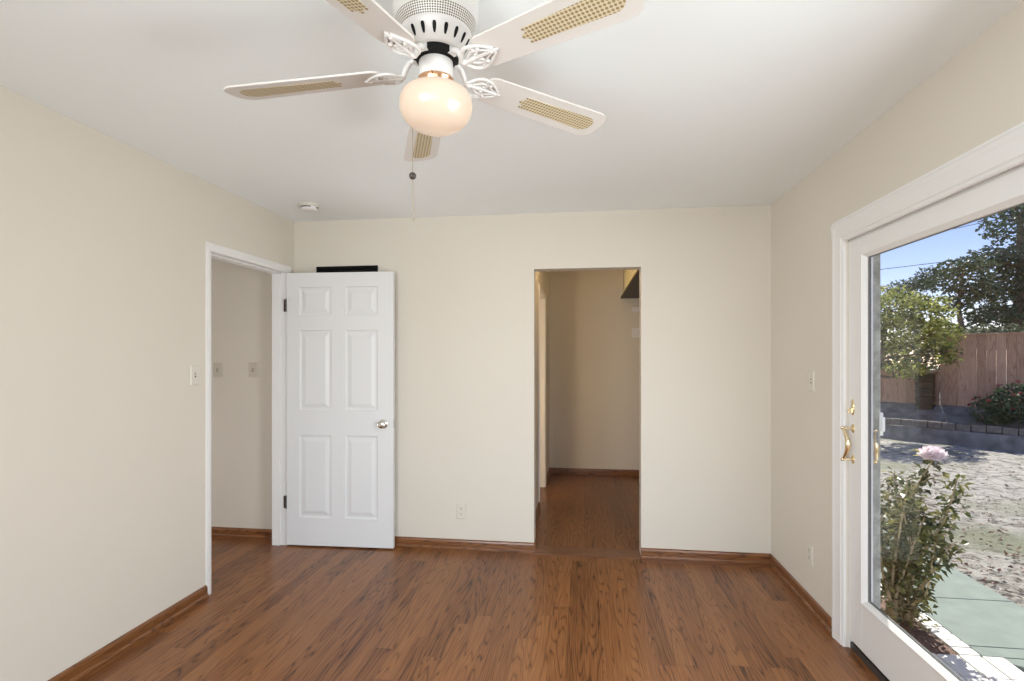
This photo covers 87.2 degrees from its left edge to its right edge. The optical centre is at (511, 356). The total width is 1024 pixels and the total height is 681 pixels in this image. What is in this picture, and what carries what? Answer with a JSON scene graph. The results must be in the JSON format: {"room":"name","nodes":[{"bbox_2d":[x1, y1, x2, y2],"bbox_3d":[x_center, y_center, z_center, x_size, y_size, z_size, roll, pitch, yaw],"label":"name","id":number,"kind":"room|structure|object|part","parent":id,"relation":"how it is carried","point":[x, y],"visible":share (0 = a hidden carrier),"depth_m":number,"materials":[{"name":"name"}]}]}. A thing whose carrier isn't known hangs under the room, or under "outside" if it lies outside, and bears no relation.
{"room":"empty bedroom","nodes":[
{"label":"empty bedroom","id":0,"kind":"room"},
{"bbox_2d":[0,86,293,680],"bbox_3d":[-2.057,0.190,1.683,0.120,2.440,4.928,0,0,8],"label":"wall","id":1,"kind":"structure","parent":0,"point":[103,239],"depth_m":2.45,"materials":[{"name":"beige paint"}]},
{"bbox_2d":[47,585,208,680],"bbox_3d":[-2.043,1.376,1.252,0.022,0.068,3.836,0,0,8],"label":"baseboard","id":2,"kind":"structure","parent":1,"relation":"attached to","point":[90,663],"depth_m":2.61,"materials":[{"name":"brown wood"}]},
{"bbox_2d":[190,365,198,384],"bbox_3d":[-1.801,0.107,3.064,0.018,0.114,0.070,0,0,8],"label":"light switch","id":3,"kind":"object","parent":1,"relation":"attached to","point":[194,369],"visible":1,"depth_m":3.06,"materials":[{"name":"beige plastic"}]},
{"bbox_2d":[206,242,290,594],"bbox_3d":[-1.797,0.368,3.613,0.142,2.083,0.911,0,0,8],"label":"hall doorway","id":4,"kind":"structure","parent":1,"relation":"in","point":[279,272],"depth_m":4.01,"materials":[{"name":"white paint"}]},
{"bbox_3d":[-1.732,-0.649,3.604,0.011,0.048,0.911,0,0,8],"label":"head casing","id":5,"kind":"part","parent":4,"relation":"part of","materials":[{"name":"white paint"}]},
{"bbox_2d":[284,272,395,547],"bbox_3d":[-1.276,0.391,3.962,0.849,2.015,0.148,0,0,6],"label":"door","id":6,"kind":"structure","parent":4,"relation":"attached to","point":[341,423],"depth_m":3.95,"materials":[{"name":"white paint"}]},
{"bbox_3d":[-0.939,0.493,3.887,0.064,0.064,0.063,0,0,6],"label":"knob","id":7,"kind":"part","parent":6,"relation":"part of","materials":[{"name":"silver metal"}]},
{"bbox_2d":[78,474,879,680],"bbox_3d":[-1.573,1.440,3.027,6.475,0.060,7.720,0,0,8],"label":"floor","id":8,"kind":"structure","parent":0,"point":[271,612],"depth_m":2.88,"materials":[{"name":"brown wood"}]},
{"bbox_2d":[211,205,770,554],"bbox_3d":[-1.354,0.190,4.149,6.610,2.440,0.147,0,0,8],"label":"wall","id":9,"kind":"structure","parent":0,"point":[465,286],"depth_m":3.89,"materials":[{"name":"beige paint"}]},
{"bbox_2d":[213,363,220,376],"bbox_3d":[-2.320,0.108,4.223,0.070,0.114,0.018,0,0,8],"label":"light switch","id":10,"kind":"object","parent":9,"relation":"attached to","point":[216,366],"visible":1,"depth_m":4.22,"materials":[{"name":"beige plastic"}]},
{"bbox_2d":[211,526,271,538],"bbox_3d":[-3.211,1.376,4.341,2.877,0.068,0.022,0,0,8],"label":"baseboard","id":11,"kind":"structure","parent":9,"relation":"attached to","point":[215,531],"depth_m":4.19,"materials":[{"name":"brown wood"}]},
{"bbox_2d":[249,363,256,376],"bbox_3d":[-2.021,0.107,4.183,0.070,0.114,0.018,0,0,8],"label":"light switch","id":12,"kind":"object","parent":9,"relation":"attached to","point":[252,366],"visible":1,"depth_m":4.18,"materials":[{"name":"beige plastic"}]},
{"bbox_2d":[316,265,377,272],"bbox_3d":[-1.245,-0.534,4.054,0.484,0.291,0.012,0,0,8],"label":"air vent","id":13,"kind":"object","parent":9,"relation":"in","point":[371,268],"visible":0.23,"depth_m":4.05,"materials":[{"name":"black metal"}]},
{"bbox_2d":[457,503,465,518],"bbox_3d":[-0.371,1.135,3.939,0.070,0.114,0.008,0,0,8],"label":"power outlet","id":14,"kind":"object","parent":9,"relation":"attached to","point":[461,507],"visible":1,"depth_m":3.94,"materials":[{"name":"beige plastic"}]},
{"bbox_2d":[395,536,533,552],"bbox_3d":[-0.756,1.376,3.983,1.844,0.068,0.022,0,0,8],"label":"baseboard","id":15,"kind":"structure","parent":9,"relation":"attached to","point":[420,542],"depth_m":3.92,"materials":[{"name":"brown wood"}]},
{"bbox_2d":[534,538,538,551],"bbox_3d":[0.178,1.377,3.929,0.022,0.066,0.120,0,0,8],"label":"baseboard reveal","id":16,"kind":"structure","parent":9,"relation":"attached to","point":[536,545],"depth_m":3.89,"materials":[{"name":"brown wood"}]},
{"bbox_2d":[641,548,771,563],"bbox_3d":[1.332,1.376,3.702,0.865,0.068,0.022,0,0,8],"label":"baseboard","id":17,"kind":"structure","parent":9,"relation":"attached to","point":[652,553],"depth_m":3.70,"materials":[{"name":"brown wood"}]},
{"bbox_2d":[642,558,771,567],"bbox_3d":[1.316,1.409,3.662,0.843,0.002,0.063,0,0,8],"label":"trim","id":18,"kind":"structure","parent":9,"relation":"attached to","point":[643,559],"depth_m":3.65,"materials":[{"name":"brown wood"}]},
{"bbox_2d":[0,0,1022,221],"bbox_3d":[-1.506,-1.090,3.018,6.610,0.120,7.720,0,0,8],"label":"ceiling","id":19,"kind":"structure","parent":0,"point":[704,103],"depth_m":2.09,"materials":[{"name":"white paint"}]},
{"bbox_2d":[299,202,318,211],"bbox_3d":[-1.382,-1.009,3.659,0.132,0.042,0.132,0,0,8],"label":"smoke detector","id":20,"kind":"object","parent":19,"relation":"attached to","point":[304,206],"visible":1,"depth_m":3.62,"materials":[{"name":"beige plastic"}]},
{"bbox_2d":[223,0,644,220],"bbox_3d":[-0.261,-0.713,1.541,1.194,0.635,1.256,0,0,8],"label":"ceiling fan","id":21,"kind":"object","parent":19,"relation":"hanging from","point":[437,35],"visible":1,"depth_m":1.43,"materials":[{"name":"white wood"}]},
{"bbox_3d":[-0.605,-0.795,1.581,0.502,0.031,0.131,0,0,12],"label":"blade","id":22,"kind":"part","parent":21,"relation":"part of","materials":[{"name":"white wood"}]},
{"bbox_3d":[-0.385,-0.795,1.156,0.131,0.031,0.470,0,0,27],"label":"blade","id":23,"kind":"part","parent":21,"relation":"part of","materials":[{"name":"white wood"}]},
{"bbox_3d":[-0.269,-0.660,1.553,0.062,0.251,0.003,0,0,42],"label":"pull chain","id":24,"kind":"part","parent":21,"relation":"part of","materials":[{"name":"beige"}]},
{"bbox_3d":[-0.288,-0.458,1.573,0.007,0.125,0.005,0,0,30],"label":"pull cord","id":25,"kind":"part","parent":21,"relation":"part of","materials":[{"name":"beige plastic"}]},
{"bbox_3d":[-0.310,-0.795,1.913,0.132,0.031,0.550,0,0,-13],"label":"blade","id":26,"kind":"part","parent":21,"relation":"part of","materials":[{"name":"white wood"}]},
{"bbox_3d":[-0.212,-0.693,1.500,0.202,0.138,0.202,0,0,8],"label":"lamp shade","id":27,"kind":"part","parent":21,"relation":"part of","materials":[{"name":"beige glass"}]},
{"bbox_2d":[402,13,471,60],"bbox_3d":[-0.212,-0.870,1.500,0.198,0.056,0.198,0,0,8],"label":"vent","id":28,"kind":"object","parent":21,"relation":"attached to","point":[448,31],"depth_m":1.43,"materials":[{"name":"white metal"}]},
{"bbox_3d":[0.104,-0.795,1.728,0.480,0.031,0.131,0,0,-36],"label":"blade","id":29,"kind":"part","parent":21,"relation":"part of","materials":[{"name":"white wood"}]},
{"bbox_3d":[0.095,-0.795,1.288,0.445,0.031,0.131,0,0,35],"label":"blade","id":30,"kind":"part","parent":21,"relation":"part of","materials":[{"name":"white wood"}]},
{"bbox_2d":[536,271,548,507],"bbox_3d":[0.223,0.190,5.251,0.120,2.440,2.512,0,0,8],"label":"wall","id":31,"kind":"structure","parent":0,"point":[542,278],"depth_m":5.20,"materials":[{"name":"beige paint"}]},
{"bbox_2d":[536,501,540,523],"bbox_3d":[0.191,1.376,4.484,0.022,0.068,0.982,0,0,8],"label":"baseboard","id":32,"kind":"structure","parent":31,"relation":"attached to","point":[538,508],"depth_m":4.76,"materials":[{"name":"brown wood"}]},
{"bbox_2d":[539,283,545,501],"bbox_3d":[0.251,0.365,5.425,0.131,2.090,0.900,0,0,8],"label":"doorway","id":33,"kind":"structure","parent":31,"relation":"in","point":[542,296],"depth_m":5.79,"materials":[{"name":"white paint"}]},
{"bbox_3d":[0.311,-0.641,5.417,0.011,0.042,0.900,0,0,8],"label":"head casing","id":34,"kind":"part","parent":33,"relation":"part of","materials":[{"name":"white paint"}]},
{"bbox_3d":[0.366,0.395,5.824,0.011,2.030,0.042,0,0,8],"label":"casing","id":35,"kind":"part","parent":33,"relation":"part of","materials":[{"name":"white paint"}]},
{"bbox_2d":[546,468,550,485],"bbox_3d":[0.418,1.376,6.174,0.022,0.068,0.630,0,0,8],"label":"baseboard","id":36,"kind":"structure","parent":31,"relation":"attached to","point":[549,472],"depth_m":6.11,"materials":[{"name":"brown wood"}]},
{"bbox_2d":[534,545,641,559],"bbox_3d":[0.538,1.408,3.863,0.753,0.004,0.175,0,0,8],"label":"threshold","id":37,"kind":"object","parent":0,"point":[542,550],"depth_m":3.85,"materials":[{"name":"brown wood"}]},
{"bbox_2d":[549,270,638,469],"bbox_3d":[0.611,0.190,6.527,2.670,2.440,0.120,0,0,8],"label":"wall","id":38,"kind":"structure","parent":0,"point":[594,354],"depth_m":6.42,"materials":[{"name":"beige paint"}]},
{"bbox_2d":[549,467,638,475],"bbox_3d":[1.127,1.376,6.386,1.370,0.068,0.022,0,0,8],"label":"baseboard","id":39,"kind":"structure","parent":38,"relation":"attached to","point":[620,472],"depth_m":6.40,"materials":[{"name":"brown wood"}]},
{"bbox_2d":[632,328,638,337],"bbox_3d":[1.610,-0.279,6.316,0.394,0.113,0.032,0,0,8],"label":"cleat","id":40,"kind":"object","parent":38,"relation":"attached to","point":[635,331],"visible":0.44,"depth_m":6.32,"materials":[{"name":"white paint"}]},
{"bbox_2d":[632,307,638,311],"bbox_3d":[1.610,-0.552,6.316,0.394,0.055,0.032,0,0,8],"label":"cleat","id":41,"kind":"object","parent":38,"relation":"attached to","point":[634,309],"visible":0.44,"depth_m":6.32,"materials":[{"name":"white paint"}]},
{"bbox_2d":[873,254,884,608],"bbox_3d":[1.760,0.490,2.607,0.050,2.140,0.084,0,0,8],"label":"door frame","id":42,"kind":"structure","parent":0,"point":[878,419],"depth_m":2.58,"materials":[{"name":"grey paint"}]},
{"bbox_2d":[771,0,1023,646],"bbox_3d":[1.695,0.315,2.587,0.151,2.690,7.720,0,0,8],"label":"wall","id":43,"kind":"structure","parent":0,"point":[976,96],"depth_m":2.81,"materials":[{"name":"beige paint"}]},
{"bbox_2d":[769,555,831,633],"bbox_3d":[1.688,1.376,3.181,0.022,0.068,0.920,0,0,8],"label":"baseboard","id":44,"kind":"structure","parent":43,"relation":"attached to","point":[821,615],"depth_m":3.08,"materials":[{"name":"brown wood"}]},
{"bbox_2d":[807,542,812,565],"bbox_3d":[1.673,1.111,3.020,0.008,0.114,0.070,0,0,8],"label":"power outlet","id":45,"kind":"object","parent":43,"relation":"attached to","point":[809,546],"visible":1,"depth_m":3.01,"materials":[{"name":"beige plastic"}]},
{"bbox_2d":[808,371,814,391],"bbox_3d":[1.665,0.138,3.001,0.018,0.114,0.070,0,0,8],"label":"light switch","id":46,"kind":"object","parent":43,"relation":"attached to","point":[811,379],"visible":1,"depth_m":2.99,"materials":[{"name":"beige plastic"}]},
{"bbox_2d":[830,122,1023,680],"bbox_3d":[1.530,0.372,1.408,0.222,2.083,2.624,0,0,8],"label":"door","id":47,"kind":"structure","parent":43,"relation":"in","point":[891,653],"depth_m":2.45,"materials":[{"name":"white paint"}]},
{"bbox_3d":[1.596,0.417,2.550,0.054,0.189,0.054,0,0,8],"label":"pull handle","id":48,"kind":"part","parent":47,"relation":"part of","materials":[{"name":"gold metal"}]},
{"bbox_3d":[1.559,1.389,1.405,0.165,0.050,2.400,0,0,8],"label":"sill","id":49,"kind":"part","parent":47,"relation":"part of","materials":[{"name":"grey metal"}]},
{"bbox_3d":[1.702,0.427,2.542,0.072,0.189,0.054,0,0,8],"label":"pull handle","id":50,"kind":"part","parent":47,"relation":"part of","materials":[{"name":"gold metal"}]},
{"bbox_3d":[1.449,-0.613,1.419,0.024,0.112,2.624,0,0,8],"label":"head casing","id":51,"kind":"part","parent":47,"relation":"part of","materials":[{"name":"white paint"}]},
{"bbox_3d":[3.676,1.825,11.866,1.300,0.470,27.500,0,0,8],"label":"ground base","id":52,"kind":"structure","parent":0,"visible":0},
{"bbox_2d":[880,595,957,654],"bbox_3d":[2.357,1.554,4.935,0.535,0.045,4.200,0,0,8],"label":"bed","id":53,"kind":"object","parent":52,"relation":"on","point":[931,643],"visible":0.01,"depth_m":2.97,"materials":[{"name":"brown soil"}]},
{"bbox_2d":[880,445,974,631],"bbox_3d":[2.383,1.049,3.163,0.659,1.038,0.565,0,0,-36],"label":"rose bush","id":54,"kind":"object","parent":53,"relation":"on","point":[905,556],"visible":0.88,"depth_m":3.08,"materials":[{"name":"green plant"}]},
{"bbox_2d":[910,615,933,621],"bbox_3d":[2.452,1.587,3.215,0.100,0.055,0.066,0,0,8],"label":"cobbles","id":55,"kind":"object","parent":52,"relation":"on","point":[923,617],"visible":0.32,"depth_m":3.20,"materials":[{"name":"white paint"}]},
{"bbox_2d":[917,620,942,628],"bbox_3d":[2.442,1.585,3.141,0.100,0.055,0.066,0,0,8],"label":"cobbles","id":56,"kind":"object","parent":52,"relation":"on","point":[929,623],"visible":0.46,"depth_m":3.13,"materials":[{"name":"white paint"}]},
{"bbox_2d":[925,627,950,635],"bbox_3d":[2.432,1.587,3.067,0.100,0.055,0.066,0,0,8],"label":"cobbles","id":57,"kind":"object","parent":52,"relation":"on","point":[938,629],"visible":0.45,"depth_m":3.06,"materials":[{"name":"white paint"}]},
{"bbox_2d":[932,653,960,675],"bbox_3d":[2.158,1.585,2.732,0.100,0.055,0.200,0,0,8],"label":"brick","id":58,"kind":"object","parent":52,"relation":"on","point":[934,654],"visible":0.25,"depth_m":2.72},
{"bbox_2d":[934,633,959,641],"bbox_3d":[2.422,1.587,2.994,0.100,0.055,0.066,0,0,8],"label":"cobbles","id":59,"kind":"object","parent":52,"relation":"on","point":[940,636],"visible":0.48,"depth_m":2.99,"materials":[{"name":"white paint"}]},
{"bbox_2d":[942,640,969,648],"bbox_3d":[2.412,1.585,2.920,0.100,0.055,0.066,0,0,8],"label":"cobbles","id":60,"kind":"object","parent":52,"relation":"on","point":[949,643],"visible":0.49,"depth_m":2.92,"materials":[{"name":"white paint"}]},
{"bbox_2d":[937,654,984,678],"bbox_3d":[2.265,1.587,2.717,0.100,0.055,0.200,0,0,8],"label":"brick","id":61,"kind":"object","parent":52,"relation":"on","point":[959,665],"visible":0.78,"depth_m":2.70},
{"bbox_2d":[951,647,979,655],"bbox_3d":[2.402,1.587,2.846,0.100,0.055,0.066,0,0,8],"label":"cobbles","id":62,"kind":"object","parent":52,"relation":"on","point":[960,651],"visible":0.47,"depth_m":2.84,"materials":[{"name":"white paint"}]},
{"bbox_2d":[964,677,988,680],"bbox_3d":[2.237,1.587,2.511,0.100,0.055,0.200,0,0,8],"label":"brick","id":63,"kind":"object","parent":52,"relation":"on","point":[966,678],"visible":1,"depth_m":2.59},
{"bbox_2d":[959,655,1009,679],"bbox_3d":[2.372,1.587,2.703,0.100,0.055,0.200,0,0,8],"label":"brick","id":64,"kind":"object","parent":52,"relation":"on","point":[978,663],"visible":0.78,"depth_m":2.69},
{"bbox_2d":[989,679,1011,680],"bbox_3d":[2.344,1.587,2.497,0.100,0.055,0.200,0,0,8],"label":"brick","id":65,"kind":"object","parent":52,"relation":"on","point":[989,679],"visible":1,"depth_m":2.58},
{"bbox_2d":[982,656,1023,680],"bbox_3d":[2.479,1.585,2.688,0.100,0.055,0.200,0,0,8],"label":"brick","id":66,"kind":"object","parent":52,"relation":"on","point":[1013,673],"visible":0.75,"depth_m":2.69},
{"bbox_3d":[1.699,0.190,5.052,0.120,2.440,2.512,0,0,8],"label":"wall","id":67,"kind":"structure","parent":0,"visible":0},
{"bbox_2d":[621,270,638,300],"bbox_3d":[1.381,-0.832,5.105,0.524,0.393,2.492,0,0,8],"label":"closet shelf","id":68,"kind":"object","parent":67,"relation":"attached to","point":[631,291],"visible":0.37,"depth_m":5.77,"materials":[{"name":"beige paint"}]},
{"bbox_3d":[1.300,-0.866,6.228,0.012,0.325,0.252,0,0,8],"label":"upright panel","id":69,"kind":"part","parent":68,"relation":"part of","materials":[{"name":"beige paint"}]},
{"label":"outside","id":70,"kind":"structure","parent":0,"visible":0},
{"bbox_2d":[880,438,1023,607],"bbox_3d":[15.789,1.572,9.731,23.300,0.034,26.500,0,0,8],"label":"ground","id":71,"kind":"structure","parent":70,"point":[894,454],"depth_m":5.85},
{"bbox_2d":[882,265,949,358],"bbox_3d":[17.277,-1.167,23.035,3.083,5.463,1.889,0,0,-3],"label":"tree","id":72,"kind":"object","parent":71,"relation":"on","point":[917,283],"visible":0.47,"depth_m":22.82,"materials":[{"name":"green plant"}]},
{"bbox_2d":[880,284,965,381],"bbox_3d":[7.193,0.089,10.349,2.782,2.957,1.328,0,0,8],"label":"tree","id":73,"kind":"object","parent":71,"relation":"on","point":[914,308],"visible":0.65,"depth_m":10.16,"materials":[{"name":"green plant"}]},
{"bbox_2d":[883,464,1023,598],"bbox_3d":[6.191,1.548,4.811,5.623,0.086,6.081,0,0,8],"label":"leaf litter","id":74,"kind":"object","parent":71,"relation":"on","point":[963,529],"visible":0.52,"depth_m":4.47,"materials":[{"name":"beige plant"}]},
{"bbox_2d":[921,255,1014,332],"bbox_3d":[15.178,-0.911,18.039,2.519,4.957,2.041,0,0,-15],"label":"tree","id":75,"kind":"object","parent":71,"relation":"on","point":[978,295],"visible":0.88,"depth_m":17.82,"materials":[{"name":"green plant"}]},
{"bbox_2d":[936,322,1023,343],"bbox_3d":[14.293,0.181,15.464,4.374,2.761,1.187,0,0,0],"label":"tree","id":76,"kind":"object","parent":71,"relation":"on","point":[982,329],"visible":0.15,"depth_m":15.42,"materials":[{"name":"green plant"}]},
{"bbox_2d":[940,332,1023,406],"bbox_3d":[11.390,0.585,7.258,0.145,2.050,8.960,0,0,-39],"label":"fence","id":77,"kind":"object","parent":71,"relation":"on","point":[991,360],"visible":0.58,"depth_m":10.22,"materials":[{"name":"brown wood"}]},
{"bbox_3d":[11.369,-0.422,7.241,0.090,0.035,8.960,0,0,-39],"label":"cap rail","id":78,"kind":"part","parent":77,"relation":"part of","materials":[{"name":"brown wood"}]},
{"bbox_2d":[960,205,1023,332],"bbox_3d":[18.570,-2.428,18.977,4.442,8.018,2.782,0,0,2],"label":"tree","id":79,"kind":"object","parent":71,"relation":"on","point":[1008,270],"visible":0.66,"depth_m":18.86,"materials":[{"name":"green plant"}]},
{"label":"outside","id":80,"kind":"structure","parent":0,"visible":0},
{"bbox_2d":[880,402,1023,452],"bbox_3d":[9.373,1.283,8.940,1.900,0.654,18.000,0,0,-39],"label":"raised bed","id":81,"kind":"object","parent":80,"point":[940,413],"visible":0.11,"depth_m":9.90,"materials":[{"name":"soil"}]},
{"bbox_2d":[889,418,901,424],"bbox_3d":[7.357,1.254,10.317,0.100,0.120,0.190,0,0,-38],"label":"brick","id":82,"kind":"object","parent":81,"relation":"on","point":[892,421],"visible":1,"depth_m":10.29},
{"bbox_2d":[902,419,914,425],"bbox_3d":[7.487,1.254,10.159,0.100,0.120,0.190,-1,0,-42],"label":"brick","id":83,"kind":"object","parent":81,"relation":"on","point":[905,422],"visible":1,"depth_m":10.12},
{"bbox_2d":[915,420,927,427],"bbox_3d":[7.618,1.254,10.001,0.100,0.120,0.190,0,0,-39],"label":"brick","id":84,"kind":"object","parent":81,"relation":"on","point":[918,423],"visible":1,"depth_m":9.97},
{"bbox_2d":[915,372,936,409],"bbox_3d":[8.262,0.700,10.745,0.240,0.780,0.320,0,0,-39],"label":"trunk","id":85,"kind":"object","parent":81,"relation":"on","point":[924,398],"visible":0.83,"depth_m":10.66,"materials":[{"name":"brown wood"}]},
{"bbox_2d":[928,421,941,428],"bbox_3d":[7.749,1.258,9.843,0.100,0.120,0.190,1,0,-37],"label":"brick","id":86,"kind":"object","parent":81,"relation":"on","point":[931,424],"visible":1,"depth_m":9.80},
{"bbox_2d":[942,422,956,430],"bbox_3d":[7.877,1.263,9.683,0.100,0.120,0.190,-2,1,-36],"label":"brick","id":87,"kind":"object","parent":81,"relation":"on","point":[945,426],"visible":1,"depth_m":9.65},
{"bbox_2d":[956,424,970,431],"bbox_3d":[8.009,1.267,9.525,0.100,0.120,0.190,-1,1,-38],"label":"brick","id":88,"kind":"object","parent":81,"relation":"on","point":[959,427],"visible":1,"depth_m":9.50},
{"bbox_2d":[971,424,986,432],"bbox_3d":[8.140,1.259,9.368,0.100,0.120,0.190,0,0,-38],"label":"brick","id":89,"kind":"object","parent":81,"relation":"on","point":[974,428],"visible":1,"depth_m":9.32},
{"bbox_2d":[987,425,1002,433],"bbox_3d":[8.271,1.252,9.211,0.100,0.120,0.190,2,-1,-39],"label":"brick","id":90,"kind":"object","parent":81,"relation":"on","point":[990,429],"visible":1,"depth_m":9.17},
{"bbox_2d":[967,379,1023,428],"bbox_3d":[8.914,0.912,9.084,1.013,1.219,1.898,0,0,-37],"label":"flowering shrub","id":91,"kind":"object","parent":81,"relation":"on","point":[1005,409],"visible":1,"depth_m":9.37,"materials":[{"name":"green plant"}]},
{"bbox_2d":[1003,427,1018,435],"bbox_3d":[8.400,1.265,9.051,0.100,0.120,0.190,-1,1,-38],"label":"brick","id":92,"kind":"object","parent":81,"relation":"on","point":[1006,430],"visible":1,"depth_m":9.02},
{"bbox_2d":[1019,428,1023,435],"bbox_3d":[8.530,1.262,8.892,0.100,0.120,0.190,-2,1,-38],"label":"brick","id":93,"kind":"object","parent":81,"relation":"on","point":[1021,430],"visible":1,"depth_m":8.91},
{"bbox_3d":[25.824,2.260,41.930,120.000,0.400,150.000,0,0,8],"label":"ground","id":94,"kind":"structure","parent":0,"visible":0},
{"bbox_2d":[880,369,939,404],"bbox_3d":[6.580,1.192,13.097,0.146,1.835,6.160,0,0,-39],"label":"fence","id":95,"kind":"object","parent":94,"relation":"on","point":[898,390],"visible":0.04,"depth_m":11.20,"materials":[{"name":"brown wood"}]},
{"bbox_3d":[6.559,0.292,13.079,0.090,0.035,6.160,0,0,-39],"label":"cap rail","id":96,"kind":"part","parent":95,"relation":"part of","materials":[{"name":"brown wood"}]},
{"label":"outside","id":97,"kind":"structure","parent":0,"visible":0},
{"bbox_2d":[880,530,1023,659],"bbox_3d":[4.297,1.600,14.103,0.645,0.080,22.900,0,0,8],"label":"path","id":98,"kind":"structure","parent":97,"point":[988,622],"depth_m":3.25,"materials":[{"name":"green concrete"}]},
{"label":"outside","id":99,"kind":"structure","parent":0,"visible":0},
{"bbox_2d":[1004,658,1023,671],"bbox_3d":[2.744,1.600,2.555,0.643,0.080,0.392,0,0,8],"label":"path","id":100,"kind":"structure","parent":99,"point":[1019,663],"depth_m":2.73,"materials":[{"name":"green concrete"}]},
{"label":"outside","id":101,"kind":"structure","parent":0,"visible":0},
{"bbox_2d":[880,261,947,269],"bbox_3d":[22.201,-5.200,27.600,51.121,6.748,0.032,0,0,-8],"label":"power line","id":102,"kind":"object","parent":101,"point":[947,261],"visible":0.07,"depth_m":27.32,"materials":[{"name":"black metal"}]}
]}

